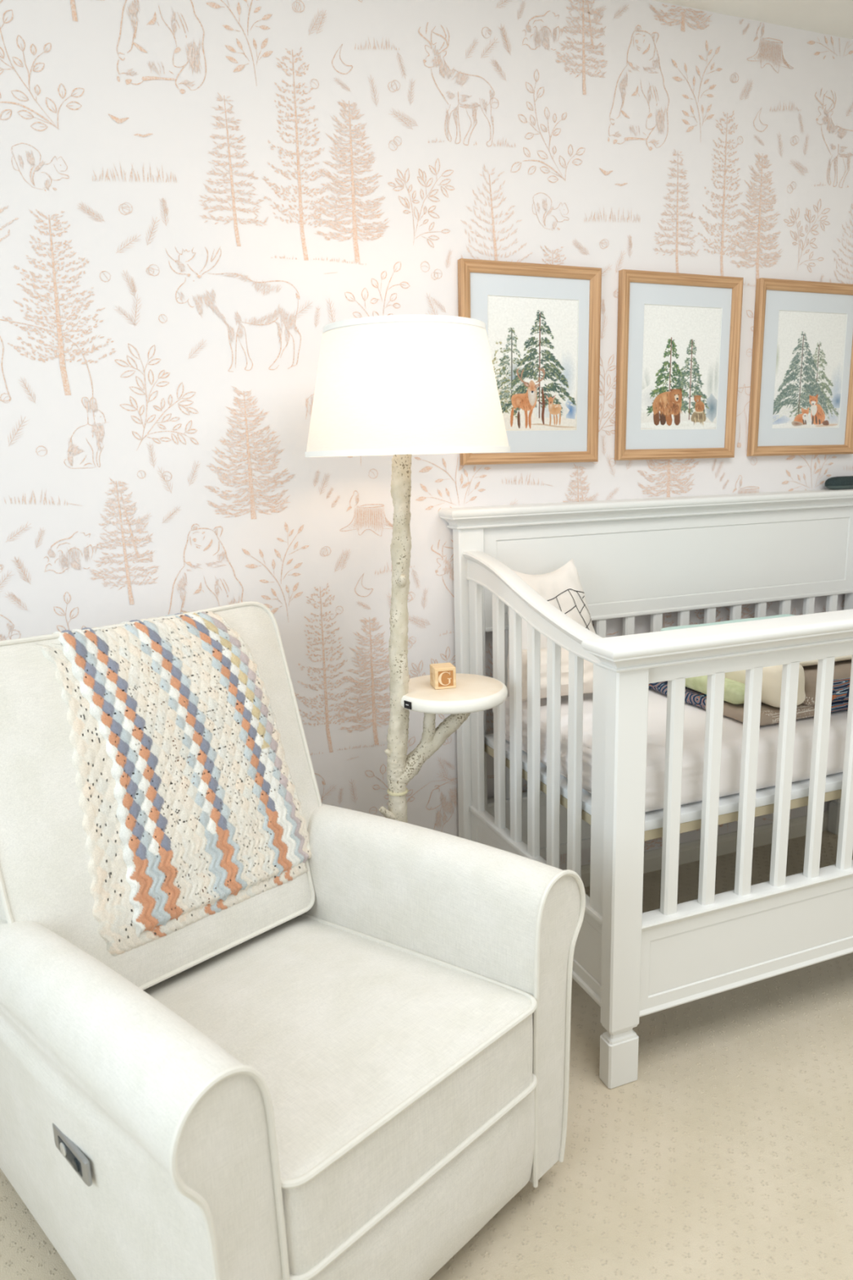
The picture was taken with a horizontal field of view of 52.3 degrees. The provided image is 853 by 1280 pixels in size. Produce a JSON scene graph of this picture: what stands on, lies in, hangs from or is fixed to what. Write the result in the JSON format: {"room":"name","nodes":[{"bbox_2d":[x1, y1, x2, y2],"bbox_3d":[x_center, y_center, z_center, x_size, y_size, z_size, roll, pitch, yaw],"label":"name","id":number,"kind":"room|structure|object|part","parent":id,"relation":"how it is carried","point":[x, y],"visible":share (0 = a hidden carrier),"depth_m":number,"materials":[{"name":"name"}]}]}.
{"room":"bedroom","nodes":[
{"label":"bedroom","id":0,"kind":"room"},
{"bbox_2d":[0,0,852,870],"bbox_3d":[0.205,-0.425,2.400,5.150,2.457,0.101,-6,13,-21],"label":"wall","id":1,"kind":"structure","parent":0,"point":[192,191],"depth_m":2.09,"materials":[{"name":"paper"}]},
{"bbox_2d":[457,257,601,465],"bbox_3d":[0.279,-0.726,2.301,0.417,0.511,0.024,-6,13,-21],"label":"framed print","id":2,"kind":"object","parent":1,"relation":"attached to","point":[543,322],"visible":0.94,"depth_m":2.31,"materials":[{"name":"white paper"}]},
{"bbox_3d":[0.101,-0.708,2.233,0.029,0.506,0.024,-6,13,-21],"label":"frame rail","id":3,"kind":"part","parent":2,"relation":"part of","materials":[{"name":"brown wood"}]},
{"bbox_3d":[0.284,-0.493,2.350,0.411,0.029,0.024,-6,13,-21],"label":"frame rail","id":4,"kind":"part","parent":2,"relation":"part of","materials":[{"name":"brown wood"}]},
{"bbox_3d":[0.274,-0.960,2.253,0.411,0.029,0.024,-6,13,-21],"label":"frame rail","id":5,"kind":"part","parent":2,"relation":"part of","materials":[{"name":"brown wood"}]},
{"bbox_3d":[0.456,-0.744,2.370,0.029,0.506,0.024,-6,13,-21],"label":"frame rail","id":6,"kind":"part","parent":2,"relation":"part of","materials":[{"name":"brown wood"}]},
{"bbox_2d":[614,269,743,460],"bbox_3d":[0.721,-0.773,2.472,0.413,0.509,0.024,-6,13,-21],"label":"framed print","id":7,"kind":"object","parent":1,"relation":"attached to","point":[678,335],"visible":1,"depth_m":2.47,"materials":[{"name":"white paper"}]},
{"bbox_3d":[0.545,-0.755,2.404,0.029,0.504,0.024,-6,13,-21],"label":"frame rail","id":8,"kind":"part","parent":7,"relation":"part of","materials":[{"name":"brown wood"}]},
{"bbox_3d":[0.726,-0.540,2.520,0.407,0.029,0.024,-6,13,-21],"label":"frame rail","id":9,"kind":"part","parent":7,"relation":"part of","materials":[{"name":"brown wood"}]},
{"bbox_3d":[0.716,-1.005,2.423,0.407,0.029,0.024,-6,13,-21],"label":"frame rail","id":10,"kind":"part","parent":7,"relation":"part of","materials":[{"name":"brown wood"}]},
{"bbox_3d":[0.896,-0.790,2.540,0.029,0.504,0.024,-6,13,-21],"label":"frame rail","id":11,"kind":"part","parent":7,"relation":"part of","materials":[{"name":"brown wood"}]},
{"bbox_2d":[563,810,828,887],"bbox_3d":[0.256,0.755,2.596,5.150,0.066,0.014,-6,13,-21],"label":"baseboard","id":12,"kind":"structure","parent":1,"relation":"attached to","point":[690,851],"depth_m":2.87,"materials":[{"name":"paint"}]},
{"bbox_2d":[746,277,852,456],"bbox_3d":[1.159,-0.820,2.640,0.414,0.509,0.024,-6,13,-21],"label":"framed print","id":13,"kind":"object","parent":1,"relation":"attached to","point":[801,402],"visible":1,"depth_m":2.64,"materials":[{"name":"white paper"}]},
{"bbox_3d":[0.983,-0.802,2.572,0.029,0.504,0.024,-6,13,-21],"label":"frame rail","id":14,"kind":"part","parent":13,"relation":"part of","materials":[{"name":"brown wood"}]},
{"bbox_3d":[1.163,-0.588,2.689,0.408,0.029,0.024,-6,13,-21],"label":"frame rail","id":15,"kind":"part","parent":13,"relation":"part of","materials":[{"name":"brown wood"}]},
{"bbox_3d":[1.154,-1.052,2.592,0.408,0.029,0.024,-6,13,-21],"label":"frame rail","id":16,"kind":"part","parent":13,"relation":"part of","materials":[{"name":"brown wood"}]},
{"bbox_3d":[1.335,-0.838,2.708,0.029,0.504,0.024,-6,13,-21],"label":"frame rail","id":17,"kind":"part","parent":13,"relation":"part of","materials":[{"name":"brown wood"}]},
{"bbox_2d":[0,830,852,1279],"bbox_3d":[0.978,1.189,0.843,5.350,0.104,4.100,-6,13,-21],"label":"floor","id":18,"kind":"structure","parent":0,"point":[728,1155],"depth_m":1.65,"materials":[{"name":"carpet"}]},
{"bbox_2d":[0,600,586,1279],"bbox_3d":[-0.349,0.498,1.591,1.011,1.016,0.806,10,17,44],"label":"recliner chair","id":19,"kind":"object","parent":18,"relation":"on","point":[347,1068],"visible":0.87,"depth_m":1.38,"materials":[{"name":"fabric"}]},
{"bbox_3d":[-0.504,0.729,1.235,0.112,0.040,0.008,10,17,44],"label":"control panel","id":20,"kind":"part","parent":19,"relation":"part of","materials":[{"name":"silver metal"}]},
{"bbox_3d":[-0.521,0.730,1.344,0.810,0.568,0.138,10,17,44],"label":"arm","id":21,"kind":"part","parent":19,"relation":"part of","materials":[{"name":"fabric"}]},
{"bbox_3d":[-0.569,0.308,1.769,0.396,0.695,0.682,10,17,44],"label":"backrest","id":22,"kind":"part","parent":19,"relation":"part of","materials":[{"name":"fabric"}]},
{"bbox_2d":[34,610,311,956],"bbox_3d":[-0.569,0.243,1.762,0.430,0.576,0.557,10,17,44],"label":"crocheted blanket","id":23,"kind":"object","parent":19,"relation":"on","point":[199,868],"visible":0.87,"depth_m":1.67,"materials":[{"name":"white fabric"}]},
{"bbox_2d":[143,915,533,1275],"bbox_3d":[-0.232,0.716,1.525,0.680,0.245,0.528,10,17,44],"label":"seat cushion","id":24,"kind":"object","parent":19,"relation":"on","point":[394,1060],"depth_m":1.37,"materials":[{"name":"fabric"}]},
{"bbox_3d":[-0.011,0.894,1.343,0.075,0.210,0.518,10,17,44],"label":"leg rest panel","id":25,"kind":"part","parent":19,"relation":"part of","materials":[{"name":"fabric"}]},
{"bbox_3d":[-0.057,0.621,1.802,0.810,0.568,0.138,10,17,44],"label":"arm","id":26,"kind":"part","parent":19,"relation":"part of","materials":[{"name":"fabric"}]},
{"bbox_2d":[305,314,510,822],"bbox_3d":[-0.026,0.117,1.988,0.441,1.580,0.441,-6,13,-21],"label":"floor lamp","id":27,"kind":"object","parent":18,"relation":"on","point":[401,387],"visible":0.88,"depth_m":1.71,"materials":[{"name":"paint"}]},
{"bbox_3d":[-0.043,-0.528,1.851,0.439,0.256,0.439,-6,13,-21],"label":"lamp shade","id":28,"kind":"part","parent":27,"relation":"part of","materials":[{"name":"fabric"}]},
{"bbox_2d":[430,662,456,689],"bbox_3d":[0.038,0.083,2.011,0.050,0.050,0.050,-4,12,-13],"label":"block","id":29,"kind":"object","parent":27,"relation":"on","point":[442,675],"visible":1,"depth_m":1.99,"materials":[{"name":"brown wood"}]},
{"bbox_3d":[0.044,0.088,1.989,0.037,0.038,0.001,-4,12,-13],"label":"letter panel","id":30,"kind":"part","parent":29,"relation":"part of","materials":[{"name":"wood"}]},
{"bbox_2d":[400,673,507,714],"bbox_3d":[0.055,0.122,2.022,0.267,0.032,0.267,-6,13,-21],"label":"tray","id":31,"kind":"object","parent":27,"relation":"on","point":[473,693],"depth_m":1.95,"materials":[{"name":"white wood"}]},
{"bbox_2d":[438,488,852,1088],"bbox_3d":[0.910,0.226,2.323,1.542,1.180,0.843,-6,13,-21],"label":"crib","id":32,"kind":"object","parent":18,"relation":"on","point":[654,557],"visible":0.87,"depth_m":1.95,"materials":[{"name":"white paint"}]},
{"bbox_3d":[0.125,0.256,2.411,0.074,1.126,0.045,-6,13,-21],"label":"post","id":33,"kind":"part","parent":32,"relation":"part of","materials":[{"name":"white paint"}]},
{"bbox_3d":[0.782,0.398,2.705,1.327,0.012,0.038,-6,13,-21],"label":"headboard rail","id":34,"kind":"part","parent":32,"relation":"part of","materials":[{"name":"white paint"}]},
{"bbox_3d":[0.246,-0.086,1.990,0.047,0.175,0.687,-6,13,-21],"label":"rail","id":35,"kind":"part","parent":32,"relation":"part of","materials":[{"name":"white paint"}]},
{"bbox_3d":[0.260,0.532,2.118,0.032,0.016,0.690,-6,13,-21],"label":"rail","id":36,"kind":"part","parent":32,"relation":"part of","materials":[{"name":"white paint"}]},
{"bbox_3d":[0.265,0.626,2.139,0.020,0.194,0.690,-6,13,-21],"label":"panel","id":37,"kind":"part","parent":32,"relation":"part of","materials":[{"name":"white paint"}]},
{"bbox_3d":[0.784,0.496,2.727,1.327,0.198,0.028,-6,13,-21],"label":"headboard panel","id":38,"kind":"part","parent":32,"relation":"part of","materials":[{"name":"white paint"}]},
{"bbox_3d":[0.265,0.718,2.157,0.032,0.013,0.690,-6,13,-21],"label":"rail","id":39,"kind":"part","parent":32,"relation":"part of","materials":[{"name":"white paint"}]},
{"bbox_3d":[0.400,0.497,1.766,0.074,0.907,0.041,-6,13,-21],"label":"post","id":40,"kind":"part","parent":32,"relation":"part of","materials":[{"name":"white paint"}]},
{"bbox_3d":[0.912,0.286,2.334,1.365,0.022,0.661,-6,13,-21],"label":"support frame","id":41,"kind":"part","parent":32,"relation":"part of","materials":[{"name":"white wood"}]},
{"bbox_3d":[0.765,-0.232,2.573,1.327,0.275,0.028,-6,13,-21],"label":"headboard panel","id":42,"kind":"part","parent":32,"relation":"part of","materials":[{"name":"white paint"}]},
{"bbox_3d":[0.769,-0.096,2.601,1.327,0.012,0.033,-6,13,-21],"label":"headboard rail","id":43,"kind":"part","parent":32,"relation":"part of","materials":[{"name":"white paint"}]},
{"bbox_2d":[492,688,848,812],"bbox_3d":[0.904,0.188,2.310,1.349,0.136,0.643,-6,13,-21],"label":"mattress","id":44,"kind":"object","parent":32,"relation":"in","point":[695,717],"visible":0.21,"depth_m":1.95,"materials":[{"name":"fabric"}]},
{"bbox_2d":[506,558,595,697],"bbox_3d":[0.337,-0.040,2.316,0.339,0.339,0.130,-8,14,-30],"label":"throw pillow","id":45,"kind":"object","parent":44,"relation":"on","point":[562,587],"visible":0.36,"depth_m":2.28,"materials":[{"name":"fabric"}]},
{"bbox_2d":[547,588,591,630],"bbox_3d":[0.355,-0.035,2.288,0.239,0.190,0.036,-11,5,-26],"label":"print","id":46,"kind":"object","parent":45,"relation":"attached to","point":[572,602],"depth_m":2.29,"materials":[{"name":"black"}]},
{"bbox_2d":[521,646,593,701],"bbox_3d":[0.375,0.078,2.211,0.301,0.127,0.114,-5,12,-17],"label":"lumbar cushion","id":47,"kind":"object","parent":44,"relation":"on","point":[588,666],"visible":0.26,"depth_m":2.17,"materials":[{"name":"beige fabric"}]},
{"bbox_2d":[648,659,852,725],"bbox_3d":[1.004,0.066,2.304,0.785,0.110,0.508,-6,13,-21],"label":"patchwork quilt","id":48,"kind":"object","parent":44,"relation":"on","point":[770,714],"visible":0.2,"depth_m":2.03,"materials":[{"name":"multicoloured fabric"}]},
{"bbox_2d":[685,675,745,704],"bbox_3d":[0.670,0.095,2.189,0.063,0.048,0.393,-6,13,-21],"label":"blanket","id":49,"kind":"object","parent":48,"relation":"on","point":[734,691],"visible":0.29,"depth_m":2.04,"materials":[{"name":"green fabric"}]},
{"bbox_2d":[724,654,852,707],"bbox_3d":[1.023,0.035,2.292,0.693,0.105,0.480,-6,13,-21],"label":"blanket","id":50,"kind":"object","parent":48,"relation":"on","point":[771,675],"visible":0.05,"depth_m":1.99,"materials":[{"name":"fabric"}]},
{"bbox_2d":[660,613,794,631],"bbox_3d":[0.872,-0.028,2.313,0.451,0.015,0.215,-6,13,-21],"label":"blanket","id":51,"kind":"object","parent":50,"relation":"on","point":[784,615],"visible":0.2,"depth_m":2.38,"materials":[{"name":"fabric"}]},
{"bbox_3d":[1.056,0.723,2.084,1.337,0.013,0.034,-6,13,-21],"label":"moulding","id":52,"kind":"part","parent":32,"relation":"part of","materials":[{"name":"white paint"}]},
{"bbox_3d":[1.054,0.629,2.064,1.327,0.205,0.024,-6,13,-21],"label":"panel","id":53,"kind":"part","parent":32,"relation":"part of","materials":[{"name":"white paint"}]},
{"bbox_3d":[1.051,0.525,2.042,1.351,0.023,0.048,-6,13,-21],"label":"rail","id":54,"kind":"part","parent":32,"relation":"part of","materials":[{"name":"white paint"}]},
{"bbox_3d":[1.037,-0.001,1.931,1.327,0.038,0.024,-6,13,-21],"label":"rail","id":55,"kind":"part","parent":32,"relation":"part of","materials":[{"name":"white paint"}]},
{"bbox_2d":[824,475,852,489],"bbox_3d":[1.352,-0.500,2.756,0.216,0.040,0.055,-6,13,-21],"label":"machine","id":56,"kind":"object","parent":32,"relation":"on","point":[844,482],"visible":1,"depth_m":2.71,"materials":[{"name":"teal plastic"}]},
{"bbox_3d":[1.426,0.116,2.912,0.074,1.126,0.045,-6,13,-21],"label":"post","id":57,"kind":"part","parent":32,"relation":"part of","materials":[{"name":"white paint"}]},
{"bbox_2d":[653,0,852,39],"bbox_3d":[0.894,-1.319,0.361,5.150,0.100,4.000,-6,13,-21],"label":"ceiling","id":58,"kind":"structure","parent":0,"point":[830,17],"depth_m":2.33,"materials":[{"name":"paint"}]}
]}

